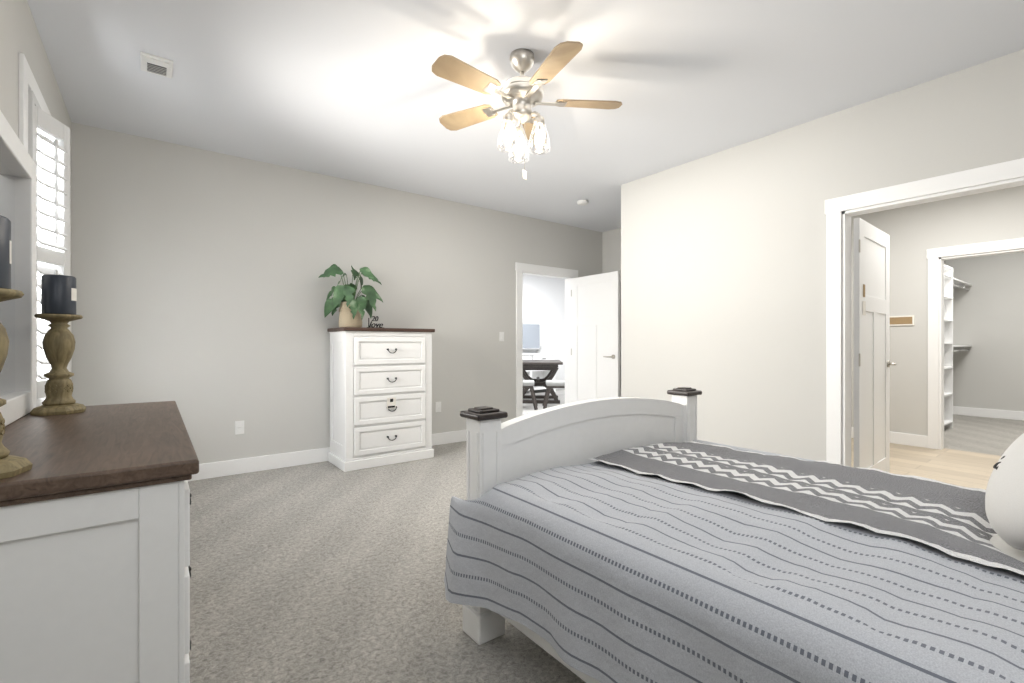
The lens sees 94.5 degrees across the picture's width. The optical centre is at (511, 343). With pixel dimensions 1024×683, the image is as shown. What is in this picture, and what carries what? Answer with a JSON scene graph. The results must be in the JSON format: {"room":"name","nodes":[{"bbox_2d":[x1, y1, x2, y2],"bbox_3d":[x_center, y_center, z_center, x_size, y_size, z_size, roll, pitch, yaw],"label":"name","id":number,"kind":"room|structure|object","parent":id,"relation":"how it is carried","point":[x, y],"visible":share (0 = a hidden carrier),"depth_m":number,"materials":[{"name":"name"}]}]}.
{"room":"bedroom","nodes":[
{"label":"bedroom","id":0,"kind":"room"},
{"bbox_2d":[0,0,71,379],"bbox_3d":[-1.628,-0.240,1.269,0.120,2.740,5.630,0,0,-37],"label":"wall","id":1,"kind":"structure","parent":0,"point":[19,32],"depth_m":2.15,"materials":[{"name":"paint"}]},
{"bbox_2d":[18,53,50,405],"bbox_3d":[-2.635,-0.420,2.620,0.150,1.720,1.440,0,0,-37],"label":"window","id":2,"kind":"structure","parent":1,"relation":"in","point":[26,81],"depth_m":2.15,"materials":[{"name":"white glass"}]},
{"bbox_2d":[28,90,70,406],"bbox_3d":[-2.565,-0.430,2.673,0.164,1.476,1.196,0,0,-37],"label":"window shutters","id":3,"kind":"object","parent":2,"relation":"attached to","point":[52,135],"visible":0.52,"depth_m":2.35,"materials":[{"name":"white wood"}]},
{"bbox_2d":[72,122,601,463],"bbox_3d":[-0.936,-0.240,5.253,5.800,2.740,0.120,0,0,-37],"label":"wall","id":4,"kind":"structure","parent":0,"point":[203,289],"depth_m":4.20,"materials":[{"name":"paint"}]},
{"bbox_2d":[235,421,243,434],"bbox_3d":[-2.357,0.730,4.098,0.070,0.115,0.032,0,0,-37],"label":"electrical outlet","id":5,"kind":"object","parent":4,"relation":"attached to","point":[239,427],"visible":1,"depth_m":4.09,"materials":[{"name":"white plastic"}]},
{"bbox_2d":[187,430,465,480],"bbox_3d":[-1.565,1.065,4.691,4.060,0.130,0.015,0,0,-37],"label":"baseboard","id":6,"kind":"structure","parent":4,"relation":"attached to","point":[241,466],"depth_m":4.24,"materials":[{"name":"white wood"}]},
{"bbox_2d":[436,402,440,411],"bbox_3d":[-0.820,0.710,5.265,0.070,0.115,0.032,0,0,-37],"label":"electrical outlet","id":7,"kind":"object","parent":4,"relation":"attached to","point":[438,406],"visible":1,"depth_m":5.26,"materials":[{"name":"white plastic"}]},
{"bbox_2d":[499,332,503,340],"bbox_3d":[-0.122,-0.080,5.785,0.070,0.115,0.016,0,0,-37],"label":"light switch","id":8,"kind":"object","parent":4,"relation":"attached to","point":[501,336],"visible":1,"depth_m":5.78,"materials":[{"name":"white plastic"}]},
{"bbox_2d":[515,262,577,416],"bbox_3d":[0.435,0.060,6.300,1.090,2.140,0.166,0,0,-37],"label":"door frame","id":9,"kind":"structure","parent":4,"relation":"attached to","point":[567,275],"depth_m":6.09,"materials":[{"name":"white wood"}]},
{"bbox_2d":[571,271,619,401],"bbox_3d":[1.064,0.118,6.133,0.155,2.000,0.844,0,0,-35],"label":"door leaf","id":10,"kind":"structure","parent":4,"relation":"in","point":[595,336],"depth_m":6.09,"materials":[{"name":"white wood"}]},
{"bbox_2d":[27,0,1023,231],"bbox_3d":[1.459,-1.660,6.066,10.840,0.100,9.540,0,0,-37],"label":"ceiling","id":11,"kind":"structure","parent":0,"point":[357,90],"depth_m":2.84,"materials":[{"name":"paint"}]},
{"bbox_2d":[140,51,172,77],"bbox_3d":[-2.052,-1.597,2.736,0.150,0.026,0.210,0,0,-37],"label":"ceiling vent","id":12,"kind":"object","parent":11,"relation":"in","point":[154,64],"visible":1,"depth_m":2.71,"materials":[{"name":"white plastic"}]},
{"bbox_2d":[432,41,621,179],"bbox_3d":[0.035,-1.272,2.626,1.062,0.675,1.092,0,0,-37],"label":"ceiling fan","id":13,"kind":"object","parent":11,"relation":"hanging from","point":[522,95],"visible":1,"depth_m":2.59,"materials":[{"name":"beige wood"}]},
{"bbox_2d":[577,200,587,205],"bbox_3d":[0.801,-1.591,5.379,0.128,0.038,0.128,0,0,-37],"label":"smoke detector","id":14,"kind":"object","parent":11,"relation":"attached to","point":[582,202],"visible":0.98,"depth_m":5.34,"materials":[{"name":"white plastic"}]},
{"bbox_2d":[523,275,564,379],"bbox_3d":[-0.632,-0.240,10.393,6.140,2.740,0.120,0,0,-37],"label":"wall","id":15,"kind":"structure","parent":0,"point":[544,302],"depth_m":11.47,"materials":[{"name":"white paint"}]},
{"bbox_2d":[188,389,1023,682],"bbox_3d":[1.459,1.170,6.066,10.840,0.080,9.540,0,0,-37],"label":"floor","id":16,"kind":"structure","parent":0,"point":[324,572],"depth_m":2.34,"materials":[{"name":"carpet"}]},
{"bbox_2d":[0,401,198,682],"bbox_3d":[-1.413,0.705,1.564,0.549,0.850,1.470,0,0,-37],"label":"dresser","id":17,"kind":"object","parent":16,"relation":"on","point":[95,567],"visible":1,"depth_m":1.07,"materials":[{"name":"white wood"}]},
{"bbox_2d":[0,215,32,478],"bbox_3d":[-1.124,0.001,0.993,0.168,0.555,0.168,0,0,3],"label":"candlestick","id":18,"kind":"object","parent":17,"relation":"on","point":[12,465],"visible":1,"depth_m":1.01,"materials":[{"name":"brown wood"}]},
{"bbox_2d":[0,110,35,425],"bbox_3d":[-1.613,-0.236,1.431,0.062,1.028,1.350,0,0,-37],"label":"dresser mirror","id":19,"kind":"object","parent":17,"relation":"on","point":[18,211],"visible":0.94,"depth_m":1.89,"materials":[{"name":"white wood"}]},
{"bbox_2d":[30,274,85,415],"bbox_3d":[-1.815,0.001,1.899,0.168,0.555,0.168,0,0,33],"label":"candlestick","id":20,"kind":"object","parent":17,"relation":"on","point":[58,300],"visible":1,"depth_m":1.87,"materials":[{"name":"brown wood"}]},
{"bbox_2d":[327,327,434,471],"bbox_3d":[-1.257,0.495,4.592,0.890,1.270,0.506,0,0,-37],"label":"chest","id":21,"kind":"object","parent":16,"relation":"on","point":[380,396],"visible":1,"depth_m":4.39,"materials":[{"name":"white wood"}]},
{"bbox_2d":[318,264,382,326],"bbox_3d":[-1.495,-0.443,4.401,0.622,0.604,0.446,0,0,-37],"label":"plant","id":22,"kind":"object","parent":21,"relation":"on","point":[350,306],"visible":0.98,"depth_m":4.34,"materials":[{"name":"green plant"}]},
{"bbox_2d":[367,316,383,327],"bbox_3d":[-1.320,-0.201,4.585,0.036,0.120,0.170,0,0,45],"label":"decorative sign","id":23,"kind":"object","parent":21,"relation":"on","point":[376,325],"visible":0.98,"depth_m":4.57,"materials":[{"name":"black"}]},
{"bbox_2d":[523,380,537,409],"bbox_3d":[0.172,0.898,8.291,0.558,0.476,0.558,0,0,3],"label":"stool","id":24,"kind":"object","parent":16,"relation":"on","point":[528,384],"visible":0.5,"depth_m":8.07,"materials":[{"name":"white fabric"}]},
{"bbox_2d":[523,353,556,393],"bbox_3d":[0.311,0.680,10.722,1.500,0.900,0.458,0,0,-37],"label":"desk","id":25,"kind":"object","parent":16,"relation":"on","point":[540,374],"visible":0.31,"depth_m":10.83,"materials":[{"name":"wood"}]},
{"bbox_2d":[523,324,539,348],"bbox_3d":[0.223,-0.106,10.639,0.980,0.670,0.200,0,0,-31],"label":"monitor","id":26,"kind":"object","parent":25,"relation":"on","point":[531,336],"visible":0.5,"depth_m":10.76,"materials":[{"name":"glass"}]},
{"bbox_2d":[537,344,552,352],"bbox_3d":[0.768,0.124,11.079,0.260,0.210,0.280,0,0,-31],"label":"printer","id":27,"kind":"object","parent":25,"relation":"on","point":[545,348],"visible":0.88,"depth_m":10.99,"materials":[{"name":"plastic"}]},
{"bbox_2d":[523,360,562,403],"bbox_3d":[0.510,0.740,9.301,0.900,0.780,1.300,0,0,3],"label":"trestle table","id":28,"kind":"object","parent":16,"relation":"on","point":[552,366],"visible":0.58,"depth_m":8.86,"materials":[{"name":"brown wood"}]},
{"bbox_2d":[542,380,564,408],"bbox_3d":[0.812,0.898,8.275,0.558,0.476,0.558,0,0,3],"label":"stool","id":29,"kind":"object","parent":16,"relation":"on","point":[550,384],"visible":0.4,"depth_m":8.07,"materials":[{"name":"white fabric"}]},
{"bbox_2d":[444,387,1023,682],"bbox_3d":[1.039,0.460,1.460,1.662,1.340,2.250,0,0,-37],"label":"bed","id":30,"kind":"object","parent":16,"relation":"on","point":[623,540],"visible":0.98,"depth_m":1.31,"materials":[{"name":"fabric"}]},
{"bbox_2d":[985,433,1023,550],"bbox_3d":[1.379,0.355,1.210,0.140,0.388,0.388,28,13,25],"label":"pillow","id":31,"kind":"object","parent":30,"relation":"on","point":[1004,502],"visible":1,"depth_m":1.24,"materials":[{"name":"fabric"}]},
{"bbox_2d":[944,264,971,427],"bbox_3d":[5.737,0.065,6.427,3.310,2.130,0.360,0,0,-37],"label":"shelving unit","id":32,"kind":"object","parent":16,"relation":"on","point":[950,284],"visible":0.29,"depth_m":6.32,"materials":[{"name":"white wood"}]},
{"bbox_2d":[602,228,620,396],"bbox_3d":[1.822,-0.240,6.317,0.120,2.740,1.520,0,0,-37],"label":"wall","id":33,"kind":"structure","parent":0,"point":[611,250],"depth_m":6.72,"materials":[{"name":"paint"}]},
{"bbox_2d":[621,49,1023,460],"bbox_3d":[2.328,-0.240,3.317,0.120,2.740,3.870,0,0,-37],"label":"wall","id":34,"kind":"structure","parent":0,"point":[723,281],"depth_m":3.67,"materials":[{"name":"paint"}]},
{"bbox_2d":[854,218,895,472],"bbox_3d":[2.750,0.118,3.609,0.854,2.000,0.155,0,0,-40],"label":"door leaf","id":35,"kind":"structure","parent":34,"relation":"in","point":[872,363],"depth_m":3.55,"materials":[{"name":"white wood"}]},
{"bbox_2d":[863,284,865,314],"bbox_3d":[2.521,-0.310,3.390,0.075,0.220,0.001,0,0,-41],"label":"tags","id":36,"kind":"object","parent":35,"relation":"attached to","point":[864,307],"visible":0.89,"depth_m":3.39,"materials":[{"name":"paper"}]},
{"bbox_2d":[825,158,1023,466],"bbox_3d":[2.603,0.060,2.955,0.156,2.140,1.100,0,0,-37],"label":"door frame","id":37,"kind":"structure","parent":34,"relation":"attached to","point":[838,325],"depth_m":3.27,"materials":[{"name":"white wood"}]},
{"bbox_2d":[851,185,1023,435],"bbox_3d":[4.642,-0.240,4.999,0.120,2.740,3.750,0,0,-37],"label":"wall","id":38,"kind":"structure","parent":0,"point":[915,232],"depth_m":5.18,"materials":[{"name":"paint"}]},
{"bbox_2d":[851,427,927,447],"bbox_3d":[3.976,1.065,5.764,0.015,0.130,1.665,0,0,-37],"label":"baseboard","id":39,"kind":"structure","parent":38,"relation":"attached to","point":[909,439],"depth_m":5.22,"materials":[{"name":"white wood"}]},
{"bbox_2d":[890,315,913,325],"bbox_3d":[4.320,-0.250,5.313,0.012,0.110,0.300,0,0,-37],"label":"sign","id":40,"kind":"object","parent":38,"relation":"attached to","point":[901,320],"visible":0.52,"depth_m":5.27,"materials":[{"name":"wood"}]},
{"bbox_2d":[926,238,1023,449],"bbox_3d":[4.834,0.060,4.746,0.156,2.140,1.015,0,0,-37],"label":"door frame","id":41,"kind":"structure","parent":38,"relation":"attached to","point":[936,257],"depth_m":5.04,"materials":[{"name":"white wood"}]},
{"bbox_2d":[945,252,1023,411],"bbox_3d":[7.769,-0.240,6.619,0.120,2.740,2.550,0,0,-37],"label":"wall","id":42,"kind":"structure","parent":0,"point":[988,326],"depth_m":7.20,"materials":[{"name":"paint"}]},
{"bbox_2d":[953,406,1023,420],"bbox_3d":[7.725,1.065,6.566,0.015,0.130,2.520,0,0,-37],"label":"baseboard","id":43,"kind":"structure","parent":42,"relation":"attached to","point":[994,413],"depth_m":7.18,"materials":[{"name":"white wood"}]}
]}

